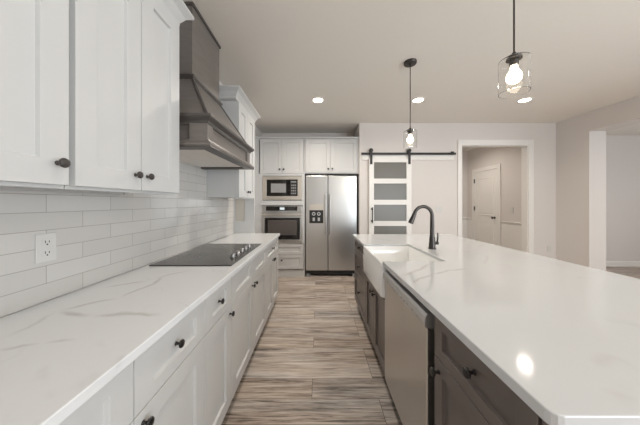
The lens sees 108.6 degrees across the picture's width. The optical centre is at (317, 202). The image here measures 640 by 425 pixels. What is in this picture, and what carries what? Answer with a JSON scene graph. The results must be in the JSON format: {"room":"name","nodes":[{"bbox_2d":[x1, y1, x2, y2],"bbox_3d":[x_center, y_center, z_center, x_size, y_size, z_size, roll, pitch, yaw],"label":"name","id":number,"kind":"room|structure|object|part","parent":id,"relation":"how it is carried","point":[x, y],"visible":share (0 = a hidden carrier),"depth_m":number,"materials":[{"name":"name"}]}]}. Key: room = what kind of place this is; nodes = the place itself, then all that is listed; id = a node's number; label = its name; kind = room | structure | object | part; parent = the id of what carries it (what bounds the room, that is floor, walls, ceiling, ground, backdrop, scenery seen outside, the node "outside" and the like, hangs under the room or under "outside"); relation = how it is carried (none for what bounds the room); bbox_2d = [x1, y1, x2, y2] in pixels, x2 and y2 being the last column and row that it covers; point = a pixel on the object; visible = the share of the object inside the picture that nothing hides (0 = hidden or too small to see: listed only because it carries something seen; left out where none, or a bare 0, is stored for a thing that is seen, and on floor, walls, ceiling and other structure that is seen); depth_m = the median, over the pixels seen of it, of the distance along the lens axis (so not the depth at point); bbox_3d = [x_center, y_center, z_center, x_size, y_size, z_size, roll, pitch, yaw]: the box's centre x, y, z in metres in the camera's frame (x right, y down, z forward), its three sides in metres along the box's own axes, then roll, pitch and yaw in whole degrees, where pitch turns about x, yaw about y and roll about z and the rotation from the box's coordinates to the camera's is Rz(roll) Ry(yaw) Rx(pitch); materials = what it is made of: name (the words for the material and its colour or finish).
{"room":"kitchen","nodes":[
{"label":"kitchen","id":0,"kind":"room"},
{"bbox_2d":[0,80,261,317],"bbox_3d":[-1.208,-0.045,0.820,0.150,2.730,7.640,0,0,0],"label":"wall","id":1,"kind":"structure","parent":0,"point":[258,133],"depth_m":1.11,"materials":[{"name":"paint"}]},
{"bbox_2d":[0,0,70,188],"bbox_3d":[-0.942,-0.587,0.248,0.377,1.082,0.997,0,0,0],"label":"upper cabinet","id":2,"kind":"object","parent":1,"relation":"attached to","point":[34,34],"visible":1,"depth_m":0.66,"materials":[{"name":"paint"}]},
{"bbox_3d":[-0.840,-0.052,0.248,0.030,0.012,0.995,0,0,0],"label":"light rail","id":3,"kind":"part","parent":2,"relation":"part of","materials":[{"name":"paint"}]},
{"bbox_3d":[-0.785,-0.123,0.706,0.030,0.031,0.031,0,0,0],"label":"knob","id":4,"kind":"part","parent":2,"relation":"part of","materials":[{"name":"brown metal"}]},
{"bbox_2d":[0,0,193,194],"bbox_3d":[-0.942,-0.587,1.074,0.377,1.082,0.650,0,0,0],"label":"upper cabinet","id":5,"kind":"object","parent":1,"relation":"attached to","point":[124,54],"visible":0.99,"depth_m":0.96,"materials":[{"name":"paint"}]},
{"bbox_3d":[-0.810,-0.542,0.900,0.020,0.971,0.282,0,0,0],"label":"door","id":6,"kind":"part","parent":5,"relation":"part of","materials":[{"name":"paint"}]},
{"bbox_3d":[-0.840,-0.052,1.040,0.030,0.012,0.580,0,0,0],"label":"light rail","id":7,"kind":"part","parent":5,"relation":"part of","materials":[{"name":"paint"}]},
{"bbox_3d":[-0.785,-0.123,1.007,0.030,0.031,0.031,0,0,0],"label":"knob","id":8,"kind":"part","parent":5,"relation":"part of","materials":[{"name":"brown metal"}]},
{"bbox_3d":[-0.785,-0.123,1.076,0.030,0.031,0.031,0,0,0],"label":"knob","id":9,"kind":"part","parent":5,"relation":"part of","materials":[{"name":"brown metal"}]},
{"bbox_3d":[-0.810,-0.542,1.186,0.020,0.971,0.284,0,0,0],"label":"door","id":10,"kind":"part","parent":5,"relation":"part of","materials":[{"name":"paint"}]},
{"bbox_3d":[-0.942,-1.079,1.074,0.377,0.098,0.650,0,0,0],"label":"crown moulding","id":11,"kind":"part","parent":5,"relation":"part of","materials":[{"name":"paint"}]},
{"bbox_2d":[0,161,232,317],"bbox_3d":[-1.128,0.003,1.225,0.010,0.805,3.650,0,0,0],"label":"tile backsplash","id":12,"kind":"structure","parent":1,"relation":"attached to","point":[100,237],"depth_m":1.15,"materials":[{"name":"white tile"}]},
{"bbox_2d":[35,233,55,263],"bbox_3d":[-1.119,0.184,0.948,0.008,0.116,0.072,0,0,0],"label":"wall outlet","id":13,"kind":"object","parent":12,"relation":"attached to","point":[45,244],"visible":1,"depth_m":0.94,"materials":[{"name":"white plastic"}]},
{"bbox_2d":[42,238,51,245],"bbox_3d":[-1.117,0.162,0.948,0.002,0.028,0.034,0,0,0],"label":"socket","id":14,"kind":"object","parent":13,"relation":"attached to","point":[45,241],"depth_m":0.95,"materials":[{"name":"white plastic"}]},
{"bbox_2d":[42,249,51,256],"bbox_3d":[-1.117,0.206,0.948,0.002,0.028,0.034,0,0,0],"label":"socket","id":15,"kind":"object","parent":13,"relation":"attached to","point":[45,252],"depth_m":0.95,"materials":[{"name":"white plastic"}]},
{"bbox_2d":[179,1,253,169],"bbox_3d":[-0.877,-0.870,1.815,0.492,1.079,0.928,0,0,0],"label":"range hood","id":16,"kind":"object","parent":1,"relation":"attached to","point":[209,139],"visible":0.74,"depth_m":1.64,"materials":[{"name":"grey wood"}]},
{"bbox_3d":[-0.993,-0.889,1.841,0.260,0.042,0.490,0,0,0],"label":"chimney moulding","id":17,"kind":"part","parent":16,"relation":"part of","materials":[{"name":"grey wood"}]},
{"bbox_3d":[-0.999,-1.399,1.841,0.248,0.021,0.466,0,0,0],"label":"ceiling trim","id":18,"kind":"part","parent":16,"relation":"part of","materials":[{"name":"grey wood"}]},
{"bbox_3d":[-0.877,-0.505,1.815,0.492,0.050,0.928,0,0,0],"label":"crown moulding","id":19,"kind":"part","parent":16,"relation":"part of","materials":[{"name":"grey wood"}]},
{"bbox_3d":[-0.877,-0.363,1.815,0.492,0.046,0.928,0,0,0],"label":"moulding","id":20,"kind":"part","parent":16,"relation":"part of","materials":[{"name":"grey wood"}]},
{"bbox_2d":[207,85,260,198],"bbox_3d":[-0.942,-0.587,2.610,0.377,1.082,0.806,0,0,0],"label":"upper cabinet","id":21,"kind":"object","parent":1,"relation":"attached to","point":[236,184],"visible":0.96,"depth_m":2.33,"materials":[{"name":"paint"}]},
{"bbox_3d":[-0.942,-1.079,2.610,0.377,0.098,0.806,0,0,0],"label":"crown moulding","id":22,"kind":"part","parent":21,"relation":"part of","materials":[{"name":"paint"}]},
{"bbox_3d":[-0.810,-0.542,2.473,0.020,0.971,0.285,0,0,0],"label":"door","id":23,"kind":"part","parent":21,"relation":"part of","materials":[{"name":"paint"}]},
{"bbox_3d":[-0.810,-0.542,2.761,0.020,0.971,0.285,0,0,0],"label":"door","id":24,"kind":"part","parent":21,"relation":"part of","materials":[{"name":"paint"}]},
{"bbox_2d":[262,133,353,136],"bbox_3d":[-0.215,-0.045,4.700,2.135,2.730,0.120,0,0,0],"label":"wall","id":25,"kind":"structure","parent":0,"point":[263,134],"depth_m":4.64,"materials":[{"name":"paint"}]},
{"bbox_2d":[305,137,358,175],"bbox_3d":[0.246,-0.851,4.353,0.967,0.658,0.564,0,0,0],"label":"upper cabinet","id":26,"kind":"object","parent":25,"relation":"attached to","point":[324,156],"visible":1,"depth_m":4.11,"materials":[{"name":"paint"}]},
{"bbox_3d":[-0.004,-0.838,4.110,0.442,0.595,0.020,0,0,0],"label":"door","id":27,"kind":"part","parent":26,"relation":"part of","materials":[{"name":"paint"}]},
{"bbox_3d":[0.246,-1.165,4.106,0.967,0.030,0.029,0,0,0],"label":"trim","id":28,"kind":"part","parent":26,"relation":"part of","materials":[{"name":"paint"}]},
{"bbox_3d":[0.460,-0.838,4.110,0.477,0.595,0.020,0,0,0],"label":"door","id":29,"kind":"part","parent":26,"relation":"part of","materials":[{"name":"paint"}]},
{"bbox_3d":[0.716,-0.836,4.110,0.028,0.628,0.020,0,0,0],"label":"frame","id":30,"kind":"part","parent":26,"relation":"part of","materials":[{"name":"paint"}]},
{"bbox_2d":[354,127,357,233],"bbox_3d":[0.792,-0.045,4.410,0.120,2.730,0.460,0,0,0],"label":"wall","id":31,"kind":"structure","parent":0,"point":[356,131],"depth_m":4.26,"materials":[{"name":"paint"}]},
{"bbox_2d":[183,0,639,147],"bbox_3d":[3.300,-1.450,1.000,9.400,0.080,10.400,0,0,0],"label":"ceiling","id":32,"kind":"structure","parent":0,"point":[283,55],"depth_m":2.21,"materials":[{"name":"paint"}]},
{"bbox_2d":[312,97,323,102],"bbox_3d":[0.000,-1.406,3.150,0.175,0.008,0.175,0,0,0],"label":"recessed light","id":33,"kind":"object","parent":32,"relation":"in","point":[316,99],"visible":1,"depth_m":3.15,"materials":[{"name":"plastic"}]},
{"bbox_2d":[403,58,416,148],"bbox_3d":[0.922,-0.981,2.300,0.126,0.858,0.126,0,0,0],"label":"pendant light","id":34,"kind":"object","parent":32,"relation":"hanging from","point":[410,135],"visible":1,"depth_m":2.26,"materials":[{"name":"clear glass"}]},
{"bbox_3d":[0.922,-0.635,2.300,0.126,0.166,0.126,0,0,0],"label":"lamp shade","id":35,"kind":"part","parent":34,"relation":"part of","materials":[{"name":"clear glass"}]},
{"bbox_3d":[0.922,-1.062,2.300,0.008,0.628,0.008,0,0,0],"label":"stem","id":36,"kind":"part","parent":34,"relation":"part of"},
{"bbox_2d":[411,97,424,102],"bbox_3d":[1.370,-1.406,3.150,0.175,0.008,0.175,0,0,0],"label":"recessed light","id":37,"kind":"object","parent":32,"relation":"in","point":[418,99],"visible":1,"depth_m":3.15,"materials":[{"name":"beige"}]},
{"bbox_2d":[498,0,530,97],"bbox_3d":[0.980,-0.981,1.150,0.126,0.858,0.126,0,0,0],"label":"pendant light","id":38,"kind":"object","parent":32,"relation":"hanging from","point":[514,71],"visible":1,"depth_m":1.11,"materials":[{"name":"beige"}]},
{"bbox_3d":[0.980,-1.062,1.150,0.008,0.628,0.008,0,0,0],"label":"stem","id":39,"kind":"part","parent":38,"relation":"part of","materials":[{"name":"metal"}]},
{"bbox_3d":[0.980,-0.635,1.150,0.126,0.166,0.126,0,0,0],"label":"lamp shade","id":40,"kind":"part","parent":38,"relation":"part of","materials":[{"name":"clear glass"}]},
{"bbox_2d":[516,97,532,102],"bbox_3d":[2.830,-1.406,3.150,0.175,0.008,0.175,0,0,0],"label":"recessed light","id":41,"kind":"object","parent":32,"relation":"in","point":[523,100],"visible":1,"depth_m":3.15,"materials":[{"name":"beige"}]},
{"bbox_2d":[221,266,639,424],"bbox_3d":[3.300,1.360,1.000,9.400,0.080,10.400,0,0,0],"label":"floor","id":42,"kind":"structure","parent":0,"point":[314,360],"depth_m":1.87,"materials":[{"name":"brown wood"}]},
{"bbox_2d":[59,362,132,424],"bbox_3d":[-0.815,0.878,0.157,0.630,0.883,1.011,0,0,0],"label":"base cabinet","id":43,"kind":"object","parent":42,"relation":"on","point":[112,404],"visible":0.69,"depth_m":0.59,"materials":[{"name":"paint"}]},
{"bbox_2d":[0,233,279,424],"bbox_3d":[-0.815,0.421,1.359,0.615,0.030,3.457,0,0,0],"label":"countertop","id":44,"kind":"structure","parent":43,"relation":"on","point":[56,354],"depth_m":0.74,"materials":[{"name":"stone"}]},
{"bbox_2d":[149,244,260,265],"bbox_3d":[-0.822,0.389,1.870,0.530,0.034,0.786,0,0,0],"label":"cooktop","id":45,"kind":"object","parent":44,"relation":"in","point":[207,254],"visible":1,"depth_m":1.72,"materials":[{"name":"black glass"}]},
{"bbox_2d":[133,300,204,424],"bbox_3d":[-0.815,0.878,0.872,0.630,0.883,0.416,0,0,0],"label":"base cabinet","id":46,"kind":"object","parent":42,"relation":"on","point":[169,376],"visible":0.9,"depth_m":0.86,"materials":[{"name":"paint"}]},
{"bbox_3d":[-0.515,0.665,0.696,0.030,0.031,0.031,0,0,0],"label":"knob","id":47,"kind":"part","parent":46,"relation":"part of","materials":[{"name":"black metal"}]},
{"bbox_3d":[-0.524,0.533,0.872,0.030,0.031,0.031,0,0,0],"label":"knob","id":48,"kind":"part","parent":46,"relation":"part of","materials":[{"name":"black metal"}]},
{"bbox_2d":[204,277,234,424],"bbox_3d":[-0.815,0.878,1.248,0.630,0.883,0.331,0,0,0],"label":"base cabinet","id":49,"kind":"object","parent":42,"relation":"on","point":[218,306],"visible":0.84,"depth_m":1.24,"materials":[{"name":"paint"}]},
{"bbox_3d":[-0.540,0.533,1.248,0.020,0.179,0.329,0,0,0],"label":"drawer","id":50,"kind":"part","parent":49,"relation":"part of","materials":[{"name":"paint"}]},
{"bbox_2d":[234,198,254,232],"bbox_3d":[-0.995,0.140,3.104,0.274,2.360,0.031,0,0,0],"label":"end panel","id":51,"kind":"object","parent":42,"relation":"on","point":[244,209],"visible":0.31,"depth_m":3.09,"materials":[{"name":"paint"}]},
{"bbox_2d":[232,248,265,398],"bbox_3d":[-0.815,0.878,1.885,0.630,0.883,0.940,0,0,0],"label":"base cabinet","id":52,"kind":"object","parent":42,"relation":"on","point":[249,283],"visible":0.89,"depth_m":1.75,"materials":[{"name":"paint"}]},
{"bbox_3d":[-0.540,0.533,1.649,0.020,0.179,0.467,0,0,0],"label":"drawer","id":53,"kind":"part","parent":52,"relation":"part of","materials":[{"name":"paint"}]},
{"bbox_3d":[-0.540,0.921,1.649,0.020,0.588,0.467,0,0,0],"label":"door","id":54,"kind":"part","parent":52,"relation":"part of","materials":[{"name":"paint"}]},
{"bbox_3d":[-0.540,0.533,2.120,0.020,0.179,0.467,0,0,0],"label":"drawer","id":55,"kind":"part","parent":52,"relation":"part of","materials":[{"name":"paint"}]},
{"bbox_3d":[-0.540,0.921,2.120,0.020,0.588,0.467,0,0,0],"label":"door","id":56,"kind":"part","parent":52,"relation":"part of","materials":[{"name":"paint"}]},
{"bbox_2d":[266,238,277,320],"bbox_3d":[-0.815,0.878,2.713,0.630,0.883,0.712,0,0,0],"label":"base cabinet","id":57,"kind":"object","parent":42,"relation":"on","point":[272,249],"visible":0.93,"depth_m":2.63,"materials":[{"name":"paint"}]},
{"bbox_3d":[-0.540,0.921,2.534,0.020,0.588,0.353,0,0,0],"label":"door","id":58,"kind":"part","parent":57,"relation":"part of","materials":[{"name":"paint"}]},
{"bbox_3d":[-0.540,0.533,2.713,0.020,0.179,0.710,0,0,0],"label":"drawer","id":59,"kind":"part","parent":57,"relation":"part of","materials":[{"name":"paint"}]},
{"bbox_3d":[-0.540,0.921,2.892,0.020,0.588,0.353,0,0,0],"label":"door","id":60,"kind":"part","parent":57,"relation":"part of","materials":[{"name":"paint"}]},
{"bbox_2d":[255,137,305,276],"bbox_3d":[-0.684,0.070,4.353,0.893,2.500,0.564,0,0,0],"label":"oven tower","id":61,"kind":"object","parent":42,"relation":"on","point":[274,156],"visible":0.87,"depth_m":4.10,"materials":[{"name":"paint"}]},
{"bbox_3d":[-0.841,-0.830,4.110,0.389,0.610,0.020,0,0,0],"label":"door","id":62,"kind":"part","parent":61,"relation":"part of","materials":[{"name":"paint"}]},
{"bbox_3d":[-0.684,-1.165,4.106,0.893,0.030,0.029,0,0,0],"label":"trim","id":63,"kind":"part","parent":61,"relation":"part of","materials":[{"name":"paint"}]},
{"bbox_2d":[262,206,301,242],"bbox_3d":[-0.636,0.378,4.282,0.701,0.661,0.505,0,0,0],"label":"wall oven","id":64,"kind":"object","parent":61,"relation":"in","point":[286,221],"visible":0.86,"depth_m":4.08,"materials":[{"name":"grey metal"}]},
{"bbox_3d":[-0.645,0.099,4.085,0.556,0.077,0.002,0,0,0],"label":"control glass","id":65,"kind":"part","parent":64,"relation":"part of","materials":[{"name":"black glass"}]},
{"bbox_3d":[-0.634,0.203,4.055,0.697,0.024,0.050,0,0,0],"label":"handle","id":66,"kind":"part","parent":64,"relation":"part of","materials":[{"name":"silver metal"}]},
{"bbox_3d":[-0.633,0.456,4.077,0.624,0.383,0.002,0,0,0],"label":"door glass","id":67,"kind":"part","parent":64,"relation":"part of","materials":[{"name":"black glass"}]},
{"bbox_3d":[-0.636,0.104,4.104,0.700,0.113,0.035,0,0,0],"label":"control panel","id":68,"kind":"part","parent":64,"relation":"part of","materials":[{"name":"silver metal"}]},
{"bbox_2d":[263,176,301,199],"bbox_3d":[-0.636,-0.267,4.311,0.700,0.420,0.447,0,0,0],"label":"microwave","id":69,"kind":"object","parent":61,"relation":"in","point":[274,187],"visible":1,"depth_m":4.09,"materials":[{"name":"silver metal"}]},
{"bbox_3d":[-0.649,0.828,4.110,0.773,0.185,0.020,0,0,0],"label":"drawer","id":70,"kind":"part","parent":61,"relation":"part of","materials":[{"name":"paint"}]},
{"bbox_3d":[-0.649,1.052,4.110,0.773,0.255,0.020,0,0,0],"label":"drawer","id":71,"kind":"part","parent":61,"relation":"part of","materials":[{"name":"paint"}]},
{"bbox_3d":[-0.452,-0.830,4.110,0.380,0.610,0.020,0,0,0],"label":"door","id":72,"kind":"part","parent":61,"relation":"part of","materials":[{"name":"paint"}]},
{"bbox_2d":[306,176,356,276],"bbox_3d":[0.237,0.416,4.328,0.916,1.808,0.574,0,0,0],"label":"refrigerator","id":73,"kind":"object","parent":42,"relation":"on","point":[331,201],"visible":0.95,"depth_m":4.10,"materials":[{"name":"grey metal"}]},
{"bbox_3d":[-0.030,0.196,4.101,0.254,0.341,0.004,0,0,0],"label":"dispenser panel","id":74,"kind":"part","parent":73,"relation":"part of","materials":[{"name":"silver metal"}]},
{"bbox_3d":[-0.024,0.358,4.138,0.394,1.693,0.068,0,0,0],"label":"door","id":75,"kind":"part","parent":73,"relation":"part of","materials":[{"name":"silver metal"}]},
{"bbox_3d":[0.137,0.196,4.074,0.027,0.731,0.067,0,0,0],"label":"handle","id":76,"kind":"part","parent":73,"relation":"part of","materials":[{"name":"grey metal"}]},
{"bbox_3d":[0.216,0.196,4.074,0.027,0.731,0.067,0,0,0],"label":"handle","id":77,"kind":"part","parent":73,"relation":"part of","materials":[{"name":"grey metal"}]},
{"bbox_3d":[0.438,0.358,4.138,0.515,1.693,0.068,0,0,0],"label":"door","id":78,"kind":"part","parent":73,"relation":"part of","materials":[{"name":"silver metal"}]},
{"bbox_2d":[354,238,365,325],"bbox_3d":[0.773,0.878,2.619,0.652,0.883,0.691,0,0,0],"label":"base cabinet","id":79,"kind":"object","parent":42,"relation":"on","point":[359,275],"visible":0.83,"depth_m":2.61,"materials":[{"name":"brown wood"}]},
{"bbox_3d":[0.480,0.514,2.619,0.020,0.137,0.689,0,0,0],"label":"drawer","id":80,"kind":"part","parent":79,"relation":"part of","materials":[{"name":"brown wood"}]},
{"bbox_3d":[0.480,1.058,2.619,0.020,0.313,0.689,0,0,0],"label":"drawer","id":81,"kind":"part","parent":79,"relation":"part of","materials":[{"name":"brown wood"}]},
{"bbox_3d":[0.480,0.743,2.619,0.020,0.311,0.689,0,0,0],"label":"drawer","id":82,"kind":"part","parent":79,"relation":"part of","materials":[{"name":"brown wood"}]},
{"bbox_2d":[366,276,384,374],"bbox_3d":[0.768,1.000,1.936,0.661,0.640,0.666,0,0,0],"label":"base cabinet","id":83,"kind":"object","parent":42,"relation":"on","point":[375,304],"visible":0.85,"depth_m":1.88,"materials":[{"name":"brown wood"}]},
{"bbox_3d":[0.480,0.951,2.103,0.020,0.528,0.330,0,0,0],"label":"door","id":84,"kind":"part","parent":83,"relation":"part of","materials":[{"name":"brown wood"}]},
{"bbox_3d":[0.480,0.951,1.769,0.020,0.528,0.330,0,0,0],"label":"door","id":85,"kind":"part","parent":83,"relation":"part of","materials":[{"name":"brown wood"}]},
{"bbox_2d":[383,270,434,424],"bbox_3d":[0.772,0.885,1.266,0.648,0.870,0.664,0,0,0],"label":"dishwasher","id":86,"kind":"object","parent":42,"relation":"on","point":[409,325],"visible":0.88,"depth_m":1.16,"materials":[{"name":"silver metal"}]},
{"bbox_3d":[0.481,0.499,1.285,0.065,0.064,0.626,0,0,0],"label":"control panel","id":87,"kind":"part","parent":86,"relation":"part of","materials":[{"name":"grey metal"}]},
{"bbox_2d":[429,316,541,424],"bbox_3d":[0.768,0.878,0.710,0.661,0.883,0.438,0,0,0],"label":"base cabinet","id":88,"kind":"object","parent":42,"relation":"on","point":[467,392],"visible":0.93,"depth_m":0.72,"materials":[{"name":"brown wood"}]},
{"bbox_3d":[0.454,0.658,0.895,0.032,0.034,0.034,0,0,0],"label":"knob","id":89,"kind":"part","parent":88,"relation":"part of","materials":[{"name":"black metal"}]},
{"bbox_3d":[0.480,0.912,0.710,0.020,0.605,0.436,0,0,0],"label":"door","id":90,"kind":"part","parent":88,"relation":"part of","materials":[{"name":"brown wood"}]},
{"bbox_3d":[0.463,0.520,0.705,0.032,0.034,0.034,0,0,0],"label":"knob","id":91,"kind":"part","parent":88,"relation":"part of","materials":[{"name":"black metal"}]},
{"bbox_2d":[353,234,639,424],"bbox_3d":[1.085,0.421,1.714,1.270,0.030,2.552,0,0,0],"label":"countertop","id":92,"kind":"structure","parent":88,"relation":"on","point":[564,337],"depth_m":0.81,"materials":[{"name":"stone"}]},
{"bbox_2d":[363,246,438,298],"bbox_3d":[0.667,0.547,1.933,0.452,0.249,0.656,0,0,0],"label":"sink","id":93,"kind":"object","parent":92,"relation":"in","point":[373,256],"visible":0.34,"depth_m":2.09,"materials":[{"name":"white ceramic"}]},
{"bbox_2d":[408,205,438,248],"bbox_3d":[0.933,0.211,2.040,0.267,0.389,0.065,0,0,0],"label":"kitchen faucet","id":94,"kind":"object","parent":92,"relation":"on","point":[432,243],"visible":1,"depth_m":2.02,"materials":[{"name":"metal"}]},
{"bbox_2d":[358,123,555,258],"bbox_3d":[2.596,-0.045,4.120,3.728,2.730,0.120,0,0,0],"label":"wall","id":95,"kind":"structure","parent":0,"point":[434,182],"depth_m":4.06,"materials":[{"name":"paint"}]},
{"bbox_2d":[361,151,455,159],"bbox_3d":[1.583,-0.828,4.031,1.653,0.138,0.058,0,0,0],"label":"rail","id":96,"kind":"object","parent":95,"relation":"attached to","point":[365,156],"visible":0.97,"depth_m":4.04,"materials":[{"name":"paint"}]},
{"bbox_2d":[369,148,411,233],"bbox_3d":[1.259,0.177,3.995,0.739,2.262,0.085,0,0,0],"label":"barn door","id":97,"kind":"structure","parent":96,"relation":"hanging from","point":[390,180],"depth_m":4.02,"materials":[{"name":"paint"}]},
{"bbox_3d":[1.258,0.542,4.020,0.565,0.283,0.008,0,0,0],"label":"pane","id":98,"kind":"part","parent":97,"relation":"part of","materials":[{"name":"grey glass"}]},
{"bbox_3d":[1.258,0.172,4.020,0.565,0.283,0.008,0,0,0],"label":"pane","id":99,"kind":"part","parent":97,"relation":"part of","materials":[{"name":"grey glass"}]},
{"bbox_3d":[1.258,-0.198,4.020,0.565,0.283,0.008,0,0,0],"label":"pane","id":100,"kind":"part","parent":97,"relation":"part of","materials":[{"name":"grey glass"}]},
{"bbox_3d":[1.258,-0.567,4.020,0.565,0.283,0.008,0,0,0],"label":"pane","id":101,"kind":"part","parent":97,"relation":"part of","materials":[{"name":"grey glass"}]},
{"bbox_2d":[435,207,441,212],"bbox_3d":[2.130,0.120,4.056,0.116,0.116,0.008,0,0,0],"label":"light switch","id":102,"kind":"object","parent":95,"relation":"attached to","point":[437,209],"visible":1,"depth_m":4.05,"materials":[{"name":"white plastic"}]},
{"bbox_2d":[458,140,533,253],"bbox_3d":[3.128,0.104,4.111,1.333,2.432,0.138,0,0,0],"label":"door frame","id":103,"kind":"structure","parent":95,"relation":"attached to","point":[527,146],"depth_m":4.04,"materials":[{"name":"paint"}]},
{"bbox_2d":[462,151,467,217],"bbox_3d":[2.330,-0.045,5.960,3.260,2.730,0.120,0,0,0],"label":"wall","id":104,"kind":"structure","parent":0,"point":[464,153],"depth_m":5.90,"materials":[{"name":"paint"}]},
{"bbox_2d":[462,220,520,250],"bbox_3d":[3.025,0.873,5.042,1.630,0.895,1.714,0,0,0],"label":"wainscot","id":105,"kind":"structure","parent":104,"relation":"attached to","point":[510,234],"depth_m":4.65,"materials":[{"name":"paint"}]},
{"bbox_2d":[468,147,520,222],"bbox_3d":[3.900,-0.045,5.040,0.120,2.730,1.720,0,0,0],"label":"wall","id":106,"kind":"structure","parent":0,"point":[509,158],"depth_m":4.71,"materials":[{"name":"paint"}]},
{"bbox_2d":[462,147,476,150],"bbox_3d":[3.019,-1.375,5.045,1.639,0.069,1.709,0,0,0],"label":"ceiling","id":107,"kind":"structure","parent":106,"relation":"attached to","point":[467,148],"depth_m":5.83,"materials":[{"name":"paint"}]},
{"bbox_2d":[474,169,496,244],"bbox_3d":[3.799,0.286,5.274,0.078,2.047,0.721,0,0,0],"label":"door","id":108,"kind":"structure","parent":106,"relation":"in","point":[485,207],"depth_m":5.22,"materials":[{"name":"paint"}]},
{"bbox_2d":[472,164,500,245],"bbox_3d":[3.829,0.247,5.265,0.019,2.145,0.880,0,0,0],"label":"door frame","id":109,"kind":"structure","parent":106,"relation":"attached to","point":[497,166],"depth_m":4.89,"materials":[{"name":"paint"}]},
{"bbox_2d":[500,221,520,224],"bbox_3d":[3.826,0.400,4.500,0.025,0.050,0.620,0,0,0],"label":"chair rail","id":110,"kind":"object","parent":106,"relation":"attached to","point":[503,222],"visible":0.65,"depth_m":4.54,"materials":[{"name":"paint"}]},
{"bbox_2d":[556,95,639,270],"bbox_3d":[4.330,-0.045,0.530,0.260,2.730,7.060,0,0,0],"label":"wall","id":111,"kind":"structure","parent":0,"point":[581,139],"depth_m":3.62,"materials":[{"name":"paint"}]},
{"bbox_2d":[606,135,639,260],"bbox_3d":[6.230,-0.045,4.860,3.540,2.730,0.120,0,0,0],"label":"wall","id":112,"kind":"structure","parent":0,"point":[622,151],"depth_m":4.80,"materials":[{"name":"paint"}]},
{"bbox_2d":[606,261,639,265],"bbox_3d":[6.190,1.265,4.792,3.420,0.110,0.015,0,0,0],"label":"baseboard","id":113,"kind":"structure","parent":112,"relation":"attached to","point":[608,263],"depth_m":4.79,"materials":[{"name":"paint"}]}
]}

